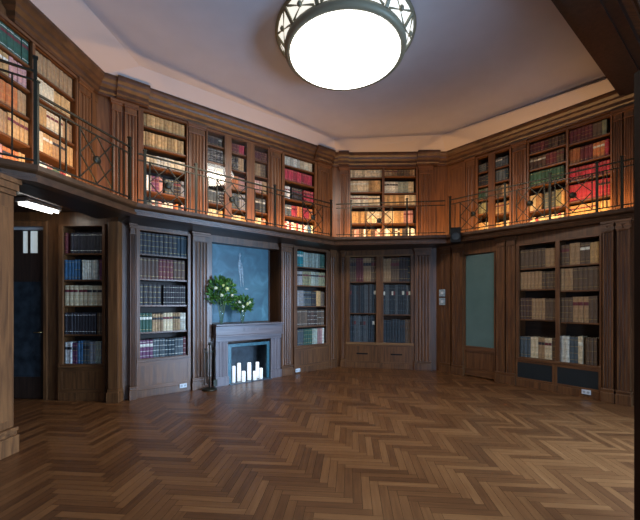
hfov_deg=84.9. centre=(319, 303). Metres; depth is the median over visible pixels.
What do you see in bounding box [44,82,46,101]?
book
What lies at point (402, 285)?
book
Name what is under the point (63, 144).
book
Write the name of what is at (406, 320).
book
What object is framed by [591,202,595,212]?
book
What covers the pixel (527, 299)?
book
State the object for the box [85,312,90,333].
book
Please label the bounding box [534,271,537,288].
book
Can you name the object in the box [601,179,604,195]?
book
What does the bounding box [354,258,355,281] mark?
book
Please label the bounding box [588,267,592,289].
book
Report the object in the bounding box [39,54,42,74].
book
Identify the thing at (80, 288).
book
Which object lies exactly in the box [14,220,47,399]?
door
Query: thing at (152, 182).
book
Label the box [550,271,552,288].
book
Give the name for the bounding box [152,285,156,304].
book
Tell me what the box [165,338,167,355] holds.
book
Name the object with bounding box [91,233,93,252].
book
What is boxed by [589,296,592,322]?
book
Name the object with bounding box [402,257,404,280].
book
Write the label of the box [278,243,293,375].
pilaster
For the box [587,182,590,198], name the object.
book
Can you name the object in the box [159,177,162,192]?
book
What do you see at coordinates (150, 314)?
book
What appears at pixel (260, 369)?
candle
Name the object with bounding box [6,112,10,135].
book
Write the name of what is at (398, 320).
book
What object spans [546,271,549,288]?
book
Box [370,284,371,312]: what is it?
book
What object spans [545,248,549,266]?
book
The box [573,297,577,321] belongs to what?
book
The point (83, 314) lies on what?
book
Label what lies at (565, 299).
book
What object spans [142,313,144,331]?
book
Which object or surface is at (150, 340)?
book
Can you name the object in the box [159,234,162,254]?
book
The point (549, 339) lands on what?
book
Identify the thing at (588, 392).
power outlet
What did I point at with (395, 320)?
book
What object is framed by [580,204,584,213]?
book
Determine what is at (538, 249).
book
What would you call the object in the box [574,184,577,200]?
book
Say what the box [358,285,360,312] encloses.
book
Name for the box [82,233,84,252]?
book
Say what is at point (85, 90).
pilaster
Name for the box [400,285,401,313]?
book
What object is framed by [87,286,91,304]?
book
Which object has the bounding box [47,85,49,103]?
book
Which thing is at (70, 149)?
book
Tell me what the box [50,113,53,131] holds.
book
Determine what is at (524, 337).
book
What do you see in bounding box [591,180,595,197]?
book
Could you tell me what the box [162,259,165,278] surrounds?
book
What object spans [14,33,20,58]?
book
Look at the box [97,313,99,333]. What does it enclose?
book
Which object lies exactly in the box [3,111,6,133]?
book
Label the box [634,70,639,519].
trim
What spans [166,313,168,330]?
book
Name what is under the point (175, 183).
book
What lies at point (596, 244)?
book
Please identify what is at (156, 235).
book
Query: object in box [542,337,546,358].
book
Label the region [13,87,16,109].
book
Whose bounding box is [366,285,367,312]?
book
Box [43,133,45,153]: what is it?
book
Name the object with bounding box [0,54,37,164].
gallery railing
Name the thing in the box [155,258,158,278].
book
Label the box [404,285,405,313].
book
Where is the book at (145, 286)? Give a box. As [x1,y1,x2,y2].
[143,284,147,304]
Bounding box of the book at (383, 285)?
[383,285,384,313]
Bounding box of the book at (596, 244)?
[594,241,598,262]
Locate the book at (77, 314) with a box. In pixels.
[76,313,78,333]
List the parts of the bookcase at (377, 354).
drawer, shelf, rail, rail, shelf, shelf, drawer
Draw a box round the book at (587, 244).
[585,242,590,263]
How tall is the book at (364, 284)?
0.672 m
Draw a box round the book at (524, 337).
[523,336,529,356]
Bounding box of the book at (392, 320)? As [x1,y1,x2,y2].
[391,319,393,342]
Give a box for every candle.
[232,366,234,381]
[237,363,240,380]
[242,371,245,381]
[247,362,250,379]
[253,371,256,379]
[256,362,258,377]
[259,368,262,378]
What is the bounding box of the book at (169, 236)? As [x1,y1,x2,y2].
[168,235,171,255]
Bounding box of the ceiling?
[82,0,639,138]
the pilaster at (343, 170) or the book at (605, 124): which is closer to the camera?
the book at (605, 124)
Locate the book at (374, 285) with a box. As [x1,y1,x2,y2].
[374,285,375,312]
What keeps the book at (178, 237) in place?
on the bookcase at (155, 376)
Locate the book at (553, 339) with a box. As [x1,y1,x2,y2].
[552,338,554,359]
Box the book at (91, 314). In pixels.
[90,313,92,333]
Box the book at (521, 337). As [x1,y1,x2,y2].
[520,336,523,355]
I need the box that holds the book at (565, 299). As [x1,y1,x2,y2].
[564,298,567,321]
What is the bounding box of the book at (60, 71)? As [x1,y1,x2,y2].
[59,69,62,89]
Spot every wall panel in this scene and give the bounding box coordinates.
[91,92,97,186]
[448,161,465,234]
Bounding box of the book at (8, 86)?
[6,83,10,106]
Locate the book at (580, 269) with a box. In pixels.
[578,267,582,289]
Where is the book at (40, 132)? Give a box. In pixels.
[39,131,42,151]
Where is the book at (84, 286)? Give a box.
[83,285,89,304]
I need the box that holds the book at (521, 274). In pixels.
[520,272,522,289]
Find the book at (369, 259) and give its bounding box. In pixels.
[368,258,370,280]
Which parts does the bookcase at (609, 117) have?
panel, shelf, shelf, shelf, shelf, panel, rail, shelf, shelf, shelf, shelf, panel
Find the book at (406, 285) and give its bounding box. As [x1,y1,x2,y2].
[406,285,407,313]
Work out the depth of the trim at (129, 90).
5.31 m
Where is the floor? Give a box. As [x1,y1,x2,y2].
[0,367,633,519]
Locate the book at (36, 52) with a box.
[35,50,38,71]
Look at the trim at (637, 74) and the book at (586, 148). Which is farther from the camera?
the book at (586, 148)
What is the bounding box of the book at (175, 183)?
[174,181,176,194]
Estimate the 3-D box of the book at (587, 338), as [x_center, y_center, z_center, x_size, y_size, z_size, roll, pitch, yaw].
[4.369,0.762,5.670,0.222,0.430,0.050,0,0,-36]
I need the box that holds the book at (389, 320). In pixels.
[389,320,390,342]
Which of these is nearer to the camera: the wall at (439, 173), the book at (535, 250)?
the book at (535, 250)
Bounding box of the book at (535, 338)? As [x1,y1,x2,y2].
[534,337,537,357]
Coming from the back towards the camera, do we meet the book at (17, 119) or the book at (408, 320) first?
the book at (408, 320)
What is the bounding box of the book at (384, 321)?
[383,320,385,342]
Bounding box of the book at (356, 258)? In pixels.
[356,258,357,281]
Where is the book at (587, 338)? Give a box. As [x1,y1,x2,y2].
[586,337,591,364]
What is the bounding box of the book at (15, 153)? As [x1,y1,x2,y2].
[14,151,18,160]
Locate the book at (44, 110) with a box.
[43,108,46,126]
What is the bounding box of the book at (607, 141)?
[605,139,609,154]
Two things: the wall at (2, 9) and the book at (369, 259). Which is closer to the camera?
the wall at (2, 9)
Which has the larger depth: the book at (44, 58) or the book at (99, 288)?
the book at (99, 288)
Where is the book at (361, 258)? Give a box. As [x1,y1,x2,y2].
[361,258,362,281]
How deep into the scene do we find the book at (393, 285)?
8.07 m
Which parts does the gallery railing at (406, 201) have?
post, ornament panel, rail, handrail, rail, post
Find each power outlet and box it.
[179,383,186,387]
[582,389,590,394]
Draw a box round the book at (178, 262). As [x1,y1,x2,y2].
[177,261,180,279]
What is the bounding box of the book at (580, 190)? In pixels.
[578,183,581,199]
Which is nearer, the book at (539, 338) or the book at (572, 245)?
the book at (572, 245)
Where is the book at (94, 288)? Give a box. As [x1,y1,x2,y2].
[92,286,96,304]
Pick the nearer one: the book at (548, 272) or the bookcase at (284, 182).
the book at (548, 272)
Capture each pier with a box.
[0,173,21,459]
[106,221,123,402]
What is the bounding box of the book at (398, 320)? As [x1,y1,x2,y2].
[397,319,399,342]
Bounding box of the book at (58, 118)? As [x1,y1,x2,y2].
[58,118,62,136]
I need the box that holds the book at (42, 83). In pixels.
[40,79,43,98]
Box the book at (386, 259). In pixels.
[386,259,387,281]
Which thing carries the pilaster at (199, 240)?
attached to the wall at (214, 239)
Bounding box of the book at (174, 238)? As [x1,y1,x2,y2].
[172,235,176,255]
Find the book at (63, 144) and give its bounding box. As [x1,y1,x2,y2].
[63,144,64,162]
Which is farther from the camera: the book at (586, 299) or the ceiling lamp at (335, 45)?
the book at (586, 299)
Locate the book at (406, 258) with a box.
[405,257,407,280]
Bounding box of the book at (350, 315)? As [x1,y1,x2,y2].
[350,315,352,341]
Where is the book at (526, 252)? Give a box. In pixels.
[524,250,528,268]
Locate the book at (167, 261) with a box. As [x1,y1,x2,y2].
[166,260,169,279]
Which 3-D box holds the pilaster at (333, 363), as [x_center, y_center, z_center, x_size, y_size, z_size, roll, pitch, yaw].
[0.297,0.127,8.185,0.204,2.747,0.080,0,0,-40]
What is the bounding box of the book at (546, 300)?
[545,299,548,319]
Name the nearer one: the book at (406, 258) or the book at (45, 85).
the book at (45, 85)
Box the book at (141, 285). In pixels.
[140,284,142,304]
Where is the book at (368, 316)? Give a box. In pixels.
[368,316,369,341]
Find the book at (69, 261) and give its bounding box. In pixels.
[68,260,70,279]
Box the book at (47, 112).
[46,111,49,129]
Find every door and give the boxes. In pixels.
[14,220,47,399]
[464,252,495,380]
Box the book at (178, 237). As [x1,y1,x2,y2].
[177,236,179,255]
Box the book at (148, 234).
[147,233,150,253]
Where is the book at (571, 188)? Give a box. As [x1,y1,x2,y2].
[569,185,573,201]
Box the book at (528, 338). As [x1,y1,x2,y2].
[527,336,532,356]
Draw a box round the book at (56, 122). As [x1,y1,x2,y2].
[54,116,58,133]
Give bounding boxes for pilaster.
[78,76,93,184]
[110,97,123,196]
[123,101,138,201]
[127,223,137,400]
[188,121,206,213]
[190,231,210,390]
[269,147,282,227]
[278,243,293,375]
[317,162,331,235]
[328,250,336,367]
[339,166,348,236]
[340,250,345,366]
[413,248,431,370]
[418,166,432,234]
[439,245,451,372]
[450,243,464,375]
[464,156,475,231]
[494,237,505,382]
[504,235,517,384]
[511,139,526,224]
[600,220,615,403]
[611,107,622,208]
[614,218,633,406]
[622,104,633,207]
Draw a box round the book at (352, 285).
[352,285,354,312]
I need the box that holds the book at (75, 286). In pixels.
[74,285,77,304]
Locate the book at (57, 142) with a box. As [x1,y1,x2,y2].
[56,140,58,159]
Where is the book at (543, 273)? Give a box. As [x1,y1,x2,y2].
[542,272,545,288]
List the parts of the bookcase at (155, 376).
panel, panel, rail, shelf, shelf, shelf, shelf, rail, panel, panel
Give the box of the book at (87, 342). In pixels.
[86,340,97,363]
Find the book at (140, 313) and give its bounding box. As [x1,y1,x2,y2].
[140,313,141,331]
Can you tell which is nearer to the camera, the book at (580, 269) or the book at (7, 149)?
the book at (7, 149)
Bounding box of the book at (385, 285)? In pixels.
[385,285,386,313]
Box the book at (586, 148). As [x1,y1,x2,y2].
[584,145,588,160]
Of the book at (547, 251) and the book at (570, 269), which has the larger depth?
the book at (547, 251)
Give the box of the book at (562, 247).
[560,245,564,265]
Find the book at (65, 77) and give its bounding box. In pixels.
[63,73,67,93]
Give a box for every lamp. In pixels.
[15,197,61,213]
[275,0,416,90]
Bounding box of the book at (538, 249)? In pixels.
[537,248,540,267]
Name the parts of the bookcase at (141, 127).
panel, rail, panel, shelf, shelf, shelf, shelf, panel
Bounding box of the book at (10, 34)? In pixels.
[7,27,13,53]
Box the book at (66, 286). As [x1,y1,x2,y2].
[65,285,68,304]
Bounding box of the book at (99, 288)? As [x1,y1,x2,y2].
[97,286,101,304]
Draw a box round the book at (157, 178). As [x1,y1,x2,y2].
[155,176,158,191]
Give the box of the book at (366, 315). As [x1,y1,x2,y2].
[366,315,367,341]
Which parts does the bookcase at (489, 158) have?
panel, shelf, shelf, rail, panel, shelf, shelf, shelf, shelf, panel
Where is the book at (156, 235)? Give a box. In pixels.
[155,234,158,254]
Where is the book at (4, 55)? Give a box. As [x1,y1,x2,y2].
[2,51,7,75]
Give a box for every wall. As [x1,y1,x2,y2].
[0,0,69,209]
[14,212,117,399]
[97,95,336,399]
[333,166,446,236]
[337,248,435,369]
[436,221,633,405]
[447,113,623,234]
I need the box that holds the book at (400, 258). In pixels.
[399,257,401,281]
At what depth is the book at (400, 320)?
8.04 m
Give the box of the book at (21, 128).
[19,119,23,142]
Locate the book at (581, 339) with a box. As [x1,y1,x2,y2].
[578,336,586,363]
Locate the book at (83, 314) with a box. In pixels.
[82,312,89,333]
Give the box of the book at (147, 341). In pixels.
[144,339,148,357]
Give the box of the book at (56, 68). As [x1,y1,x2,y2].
[55,66,58,86]
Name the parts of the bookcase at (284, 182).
panel, panel, shelf, rail, shelf, shelf, shelf, panel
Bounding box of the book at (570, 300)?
[568,297,572,321]
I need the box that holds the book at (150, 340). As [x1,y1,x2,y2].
[148,339,152,357]
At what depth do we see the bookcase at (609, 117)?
6.11 m
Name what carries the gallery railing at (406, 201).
on the gallery
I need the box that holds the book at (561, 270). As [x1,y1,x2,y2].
[560,269,563,290]
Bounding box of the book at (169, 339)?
[167,337,170,355]
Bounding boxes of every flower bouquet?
[205,274,238,323]
[230,293,254,322]
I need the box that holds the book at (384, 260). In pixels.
[383,259,385,281]
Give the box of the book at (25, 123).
[24,122,27,144]
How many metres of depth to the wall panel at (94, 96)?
5.12 m
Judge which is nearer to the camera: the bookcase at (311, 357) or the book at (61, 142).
the book at (61, 142)
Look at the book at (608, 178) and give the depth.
5.70 m
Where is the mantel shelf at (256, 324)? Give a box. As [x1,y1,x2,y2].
[212,322,283,326]
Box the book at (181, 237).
[180,236,183,256]
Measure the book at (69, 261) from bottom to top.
0.306 m
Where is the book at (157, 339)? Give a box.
[155,338,158,356]
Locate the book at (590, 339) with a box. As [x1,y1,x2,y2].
[589,337,593,364]
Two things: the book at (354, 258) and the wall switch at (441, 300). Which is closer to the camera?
the wall switch at (441, 300)
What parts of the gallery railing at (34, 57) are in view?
rail, handrail, rail, post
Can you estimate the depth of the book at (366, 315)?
8.20 m
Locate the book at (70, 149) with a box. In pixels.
[69,147,72,166]
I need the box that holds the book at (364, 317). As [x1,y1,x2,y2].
[363,316,365,341]
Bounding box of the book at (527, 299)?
[526,298,528,318]
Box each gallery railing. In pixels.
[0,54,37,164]
[35,79,132,199]
[137,149,332,235]
[336,198,444,236]
[448,155,633,233]
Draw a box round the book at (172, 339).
[170,337,174,355]
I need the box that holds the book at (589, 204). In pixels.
[585,203,590,213]
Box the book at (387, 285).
[387,285,388,313]
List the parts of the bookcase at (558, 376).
panel, dark panel, shelf, shelf, shelf, shelf, rail, rail, panel, dark panel, shelf, shelf, shelf, panel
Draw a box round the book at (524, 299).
[523,298,525,318]
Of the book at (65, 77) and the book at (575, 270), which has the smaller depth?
the book at (65, 77)
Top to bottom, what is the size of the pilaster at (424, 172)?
1.665 m
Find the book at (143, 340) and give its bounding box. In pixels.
[141,339,145,358]
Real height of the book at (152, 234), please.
0.341 m
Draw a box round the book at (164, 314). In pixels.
[161,313,165,330]
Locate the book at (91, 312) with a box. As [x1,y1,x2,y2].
[88,312,95,333]
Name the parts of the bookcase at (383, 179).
panel, shelf, shelf, shelf, shelf, panel, rail, shelf, shelf, shelf, shelf, panel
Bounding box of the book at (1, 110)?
[0,109,2,131]
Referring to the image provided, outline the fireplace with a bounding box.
[212,322,283,386]
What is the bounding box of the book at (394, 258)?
[394,258,395,281]
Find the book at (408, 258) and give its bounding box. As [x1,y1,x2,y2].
[408,258,409,280]
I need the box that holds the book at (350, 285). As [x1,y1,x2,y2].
[350,285,351,312]
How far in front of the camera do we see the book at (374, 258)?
8.15 m
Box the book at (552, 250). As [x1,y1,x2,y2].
[550,248,554,266]
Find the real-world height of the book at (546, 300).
0.366 m
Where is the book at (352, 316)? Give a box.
[352,316,353,341]
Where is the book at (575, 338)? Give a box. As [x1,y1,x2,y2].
[574,336,577,362]
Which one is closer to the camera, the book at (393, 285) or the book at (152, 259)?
the book at (152, 259)
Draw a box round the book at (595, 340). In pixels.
[593,337,598,365]
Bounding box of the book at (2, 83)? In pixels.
[0,79,5,103]
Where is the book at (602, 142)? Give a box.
[601,140,604,155]
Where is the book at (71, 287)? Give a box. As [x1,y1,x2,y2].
[69,285,73,304]
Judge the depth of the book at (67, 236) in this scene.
5.46 m
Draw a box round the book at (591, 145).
[589,144,592,158]
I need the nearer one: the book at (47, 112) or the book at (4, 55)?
the book at (4, 55)
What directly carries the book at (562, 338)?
on the bookcase at (558, 376)
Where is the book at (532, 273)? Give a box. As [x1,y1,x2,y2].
[531,272,533,288]
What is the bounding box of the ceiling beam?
[551,0,639,95]
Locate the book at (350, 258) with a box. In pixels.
[350,258,351,281]
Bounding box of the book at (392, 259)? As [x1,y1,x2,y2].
[391,258,393,281]
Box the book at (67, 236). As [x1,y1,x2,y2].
[64,233,70,252]
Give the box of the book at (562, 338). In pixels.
[560,335,569,361]
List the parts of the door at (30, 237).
pane, pane, pane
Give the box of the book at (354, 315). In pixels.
[354,315,356,341]
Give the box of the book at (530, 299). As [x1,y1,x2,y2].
[529,298,536,318]
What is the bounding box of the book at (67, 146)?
[67,146,68,164]
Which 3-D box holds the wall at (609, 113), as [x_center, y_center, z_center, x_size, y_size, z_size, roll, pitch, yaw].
[4.361,-2.385,6.489,0.490,1.930,4.247,0,0,-40]
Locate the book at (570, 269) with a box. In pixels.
[569,268,572,289]
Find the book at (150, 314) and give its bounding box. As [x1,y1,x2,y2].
[149,313,151,331]
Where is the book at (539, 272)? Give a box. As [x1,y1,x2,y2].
[538,271,543,288]
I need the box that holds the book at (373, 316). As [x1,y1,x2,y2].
[372,315,374,341]
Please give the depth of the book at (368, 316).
8.18 m
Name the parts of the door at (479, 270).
pane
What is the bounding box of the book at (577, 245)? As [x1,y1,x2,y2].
[575,242,579,263]
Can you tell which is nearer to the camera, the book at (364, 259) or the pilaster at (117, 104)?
the pilaster at (117, 104)
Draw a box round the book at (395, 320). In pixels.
[394,319,396,342]
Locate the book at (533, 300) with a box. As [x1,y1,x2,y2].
[532,298,534,318]
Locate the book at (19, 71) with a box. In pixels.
[17,62,21,84]
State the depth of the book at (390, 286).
8.09 m
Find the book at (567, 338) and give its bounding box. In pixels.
[565,336,570,361]
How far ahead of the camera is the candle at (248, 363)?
6.82 m
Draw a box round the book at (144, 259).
[143,258,146,278]
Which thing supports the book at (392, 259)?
on the bookcase at (377, 354)
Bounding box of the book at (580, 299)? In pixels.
[578,297,583,321]
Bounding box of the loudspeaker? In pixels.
[450,227,460,243]
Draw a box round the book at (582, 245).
[580,243,584,263]
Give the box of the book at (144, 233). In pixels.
[143,232,146,253]
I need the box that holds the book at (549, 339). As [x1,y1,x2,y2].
[548,338,551,359]
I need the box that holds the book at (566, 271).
[564,269,568,289]
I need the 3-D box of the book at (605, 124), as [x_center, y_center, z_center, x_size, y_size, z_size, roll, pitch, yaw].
[4.752,-2.896,5.817,0.222,0.240,0.061,0,0,-40]
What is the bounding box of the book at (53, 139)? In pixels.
[52,138,55,158]
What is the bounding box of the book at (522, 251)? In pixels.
[520,250,523,268]
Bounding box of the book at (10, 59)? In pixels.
[8,56,12,77]
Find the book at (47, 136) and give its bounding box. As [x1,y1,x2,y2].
[46,134,48,154]
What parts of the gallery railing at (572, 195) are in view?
post, ornament panel, post, ornament panel, handrail, rail, rail, post, ornament panel, post, post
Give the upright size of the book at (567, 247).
0.338 m
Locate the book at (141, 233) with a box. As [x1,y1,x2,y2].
[140,232,142,252]
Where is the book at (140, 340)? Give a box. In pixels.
[140,340,141,358]
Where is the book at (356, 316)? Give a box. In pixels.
[356,316,357,341]
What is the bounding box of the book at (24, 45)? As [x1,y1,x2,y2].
[21,38,27,63]
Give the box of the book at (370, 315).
[370,315,371,341]
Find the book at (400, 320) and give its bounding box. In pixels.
[400,320,401,342]
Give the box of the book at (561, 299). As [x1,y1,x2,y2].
[560,298,563,321]
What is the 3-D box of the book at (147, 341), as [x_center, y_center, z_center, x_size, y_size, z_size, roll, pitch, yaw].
[-2.868,0.739,5.763,0.052,0.295,0.223,0,0,-40]
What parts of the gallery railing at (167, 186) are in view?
post, ornament panel, post, ornament panel, rail, handrail, rail, post, ornament panel, post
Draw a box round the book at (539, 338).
[538,337,543,358]
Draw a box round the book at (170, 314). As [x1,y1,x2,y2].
[169,313,172,330]
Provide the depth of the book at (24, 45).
4.03 m
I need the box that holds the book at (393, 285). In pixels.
[393,285,394,313]
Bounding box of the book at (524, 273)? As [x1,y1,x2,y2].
[523,272,526,288]
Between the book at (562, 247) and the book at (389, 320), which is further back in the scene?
the book at (389, 320)
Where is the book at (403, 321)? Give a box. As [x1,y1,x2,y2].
[402,320,404,342]
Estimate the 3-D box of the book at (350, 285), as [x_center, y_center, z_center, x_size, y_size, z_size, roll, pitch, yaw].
[0.747,-0.109,8.380,0.051,0.661,0.223,0,0,12]
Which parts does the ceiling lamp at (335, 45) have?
lit pane, lit pane, lit pane, lit pane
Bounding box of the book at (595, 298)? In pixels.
[593,296,598,322]
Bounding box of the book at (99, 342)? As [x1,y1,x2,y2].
[98,341,101,363]
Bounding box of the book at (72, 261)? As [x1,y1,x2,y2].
[71,260,73,279]
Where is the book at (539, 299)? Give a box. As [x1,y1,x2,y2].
[538,298,541,319]
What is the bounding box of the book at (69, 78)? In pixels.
[68,77,71,96]
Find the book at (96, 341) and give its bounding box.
[96,341,97,363]
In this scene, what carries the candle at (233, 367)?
on the fireplace
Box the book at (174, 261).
[173,260,176,279]
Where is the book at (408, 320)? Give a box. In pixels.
[408,320,409,342]
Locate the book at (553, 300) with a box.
[552,299,554,319]
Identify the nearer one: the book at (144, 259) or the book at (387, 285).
the book at (144, 259)
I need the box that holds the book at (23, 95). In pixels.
[22,93,25,115]
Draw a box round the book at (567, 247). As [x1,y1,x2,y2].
[565,245,569,264]
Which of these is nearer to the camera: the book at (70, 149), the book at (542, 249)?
the book at (70, 149)
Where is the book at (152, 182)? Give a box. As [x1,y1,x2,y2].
[151,176,154,190]
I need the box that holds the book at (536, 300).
[535,298,537,318]
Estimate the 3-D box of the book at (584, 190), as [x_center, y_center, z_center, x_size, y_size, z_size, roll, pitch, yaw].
[4.576,-1.911,6.020,0.222,0.283,0.061,0,0,-40]
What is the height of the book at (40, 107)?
0.231 m
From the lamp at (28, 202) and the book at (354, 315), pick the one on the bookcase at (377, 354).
the book at (354, 315)
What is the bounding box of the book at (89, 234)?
[88,233,90,252]
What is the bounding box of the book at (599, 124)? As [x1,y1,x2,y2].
[597,121,601,135]
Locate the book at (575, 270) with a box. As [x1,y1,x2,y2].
[573,268,577,289]
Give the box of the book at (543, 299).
[542,298,548,319]
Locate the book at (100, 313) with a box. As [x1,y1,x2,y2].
[100,313,101,333]
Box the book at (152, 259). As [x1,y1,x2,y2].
[151,258,154,278]
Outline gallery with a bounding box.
[0,157,633,250]
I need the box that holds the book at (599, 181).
[598,179,600,196]
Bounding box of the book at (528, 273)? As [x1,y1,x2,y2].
[527,272,530,288]
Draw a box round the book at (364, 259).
[363,258,365,281]
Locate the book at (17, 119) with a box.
[16,117,19,139]
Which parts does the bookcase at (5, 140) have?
shelf, shelf, shelf, shelf, rail, shelf, shelf, shelf, shelf, panel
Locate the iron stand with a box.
[202,342,216,391]
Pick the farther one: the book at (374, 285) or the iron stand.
the book at (374, 285)
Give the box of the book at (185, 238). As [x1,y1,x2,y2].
[184,237,186,256]
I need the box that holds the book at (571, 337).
[570,336,576,362]
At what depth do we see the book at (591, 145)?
5.88 m
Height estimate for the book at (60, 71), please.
0.260 m
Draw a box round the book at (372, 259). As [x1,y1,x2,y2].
[371,258,373,280]
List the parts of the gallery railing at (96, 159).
post, rail, rail, handrail, ornament panel, post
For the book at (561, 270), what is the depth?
5.89 m
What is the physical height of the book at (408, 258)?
0.540 m
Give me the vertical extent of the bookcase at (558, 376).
2.588 m
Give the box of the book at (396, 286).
[395,285,397,313]
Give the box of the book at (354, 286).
[354,286,355,312]
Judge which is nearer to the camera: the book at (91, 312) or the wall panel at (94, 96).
the wall panel at (94, 96)
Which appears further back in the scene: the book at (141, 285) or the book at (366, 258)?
the book at (366, 258)
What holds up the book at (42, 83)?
on the bookcase at (5, 140)
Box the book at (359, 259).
[358,258,360,281]
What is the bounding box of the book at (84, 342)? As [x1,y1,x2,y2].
[83,340,90,363]
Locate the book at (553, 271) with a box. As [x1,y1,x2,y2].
[553,271,554,288]
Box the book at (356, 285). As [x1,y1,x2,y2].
[356,285,357,312]
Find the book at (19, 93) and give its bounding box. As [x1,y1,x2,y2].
[17,90,21,112]
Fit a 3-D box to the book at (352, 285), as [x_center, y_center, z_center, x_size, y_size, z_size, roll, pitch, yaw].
[0.801,-0.107,8.376,0.054,0.656,0.221,0,0,12]
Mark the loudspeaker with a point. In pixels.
(455, 232)
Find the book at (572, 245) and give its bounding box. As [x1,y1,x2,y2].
[570,243,574,264]
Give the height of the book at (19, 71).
0.242 m
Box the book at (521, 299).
[520,298,522,318]
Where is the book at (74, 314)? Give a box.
[73,312,83,333]
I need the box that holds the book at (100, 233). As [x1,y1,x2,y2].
[100,233,101,252]
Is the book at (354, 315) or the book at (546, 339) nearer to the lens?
the book at (546, 339)
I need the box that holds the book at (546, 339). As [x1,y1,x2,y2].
[545,337,549,358]
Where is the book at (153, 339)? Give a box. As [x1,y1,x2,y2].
[149,338,155,357]
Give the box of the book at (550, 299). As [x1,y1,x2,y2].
[549,298,554,319]
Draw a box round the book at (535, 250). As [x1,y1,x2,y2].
[534,249,536,267]
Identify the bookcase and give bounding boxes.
[0,12,77,179]
[58,224,106,400]
[135,227,190,397]
[137,107,187,210]
[205,128,269,225]
[281,152,316,233]
[293,247,329,373]
[345,254,413,369]
[348,166,417,236]
[475,146,511,229]
[515,233,602,399]
[527,113,612,221]
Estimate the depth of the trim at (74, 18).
5.87 m
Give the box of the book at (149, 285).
[148,284,151,304]
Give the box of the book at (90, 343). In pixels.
[89,341,95,363]
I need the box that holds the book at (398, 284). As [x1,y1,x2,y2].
[398,284,399,313]
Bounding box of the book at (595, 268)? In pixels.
[593,266,598,289]
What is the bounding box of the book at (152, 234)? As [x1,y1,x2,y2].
[151,233,154,253]
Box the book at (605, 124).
[602,119,609,134]
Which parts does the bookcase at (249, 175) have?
panel, shelf, shelf, shelf, shelf, panel, rail, shelf, shelf, shelf, shelf, shelf, shelf, shelf, shelf, panel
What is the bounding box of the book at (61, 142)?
[61,142,62,161]
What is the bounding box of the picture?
[212,244,269,323]
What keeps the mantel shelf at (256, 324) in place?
attached to the fireplace
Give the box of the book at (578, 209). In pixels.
[574,206,579,214]
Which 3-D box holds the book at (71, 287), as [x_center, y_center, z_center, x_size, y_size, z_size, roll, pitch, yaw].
[-3.885,-0.126,5.571,0.071,0.313,0.223,0,0,0]
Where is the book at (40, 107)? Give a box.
[39,106,42,125]
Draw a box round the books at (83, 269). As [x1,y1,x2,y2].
[0,50,609,363]
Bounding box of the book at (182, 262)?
[181,261,184,279]
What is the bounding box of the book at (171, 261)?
[170,260,172,279]
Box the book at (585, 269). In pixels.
[583,267,587,289]
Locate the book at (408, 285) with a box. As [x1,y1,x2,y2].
[408,285,409,314]
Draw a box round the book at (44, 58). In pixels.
[43,57,46,77]
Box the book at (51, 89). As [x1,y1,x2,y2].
[50,87,53,106]
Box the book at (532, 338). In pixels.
[531,336,539,357]
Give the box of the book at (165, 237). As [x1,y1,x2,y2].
[163,234,167,254]
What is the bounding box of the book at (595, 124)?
[593,123,596,136]
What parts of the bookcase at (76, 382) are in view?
panel, rail, rail, panel, shelf, shelf, shelf, shelf, panel, panel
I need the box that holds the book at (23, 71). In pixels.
[22,69,25,87]
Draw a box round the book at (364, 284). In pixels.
[364,284,365,312]
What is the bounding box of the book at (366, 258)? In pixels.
[366,258,367,281]
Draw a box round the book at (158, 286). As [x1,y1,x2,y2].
[157,285,160,304]
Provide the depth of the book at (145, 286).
5.65 m
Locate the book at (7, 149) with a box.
[6,148,9,158]
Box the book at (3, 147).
[2,146,5,157]
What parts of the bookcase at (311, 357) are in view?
panel, panel, shelf, shelf, shelf, rail, rail, panel, panel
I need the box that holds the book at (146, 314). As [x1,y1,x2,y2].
[145,313,148,331]
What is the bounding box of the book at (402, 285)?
[402,285,403,313]
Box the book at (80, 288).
[78,286,82,304]
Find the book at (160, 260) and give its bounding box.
[159,259,161,278]
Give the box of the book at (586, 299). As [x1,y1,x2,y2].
[584,297,588,322]
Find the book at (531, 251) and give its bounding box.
[529,249,533,267]
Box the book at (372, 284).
[372,284,373,312]
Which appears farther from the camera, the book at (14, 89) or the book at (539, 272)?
the book at (539, 272)
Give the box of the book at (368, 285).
[368,285,369,312]
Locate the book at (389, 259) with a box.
[388,258,390,281]
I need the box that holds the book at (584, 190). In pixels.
[582,182,586,199]
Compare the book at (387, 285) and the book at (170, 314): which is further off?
the book at (387, 285)
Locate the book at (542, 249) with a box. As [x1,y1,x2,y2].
[541,248,546,266]
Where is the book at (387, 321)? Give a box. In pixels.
[386,320,388,342]
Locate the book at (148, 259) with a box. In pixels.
[147,258,150,278]
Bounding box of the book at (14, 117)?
[13,115,15,138]
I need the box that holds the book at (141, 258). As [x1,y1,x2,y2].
[140,257,142,277]
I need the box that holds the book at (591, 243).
[590,242,593,262]
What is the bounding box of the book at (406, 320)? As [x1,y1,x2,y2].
[405,319,407,342]
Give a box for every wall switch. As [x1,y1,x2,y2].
[439,289,444,296]
[439,298,444,304]
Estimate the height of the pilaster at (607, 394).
2.747 m
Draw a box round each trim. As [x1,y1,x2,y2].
[1,0,633,166]
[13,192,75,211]
[30,0,614,151]
[116,75,150,107]
[313,145,335,164]
[338,151,348,165]
[416,150,440,165]
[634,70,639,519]
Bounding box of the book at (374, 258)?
[374,258,375,280]
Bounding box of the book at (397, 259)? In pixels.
[396,258,398,281]
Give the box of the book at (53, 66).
[52,63,54,83]
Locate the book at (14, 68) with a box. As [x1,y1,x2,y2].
[13,60,16,81]
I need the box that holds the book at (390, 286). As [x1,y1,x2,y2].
[389,285,391,313]
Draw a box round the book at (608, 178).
[605,178,609,194]
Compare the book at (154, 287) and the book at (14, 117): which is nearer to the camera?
the book at (14, 117)
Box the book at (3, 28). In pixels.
[0,21,6,47]
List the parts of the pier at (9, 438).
raised panel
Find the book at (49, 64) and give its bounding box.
[47,59,51,81]
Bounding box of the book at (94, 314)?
[93,312,101,333]

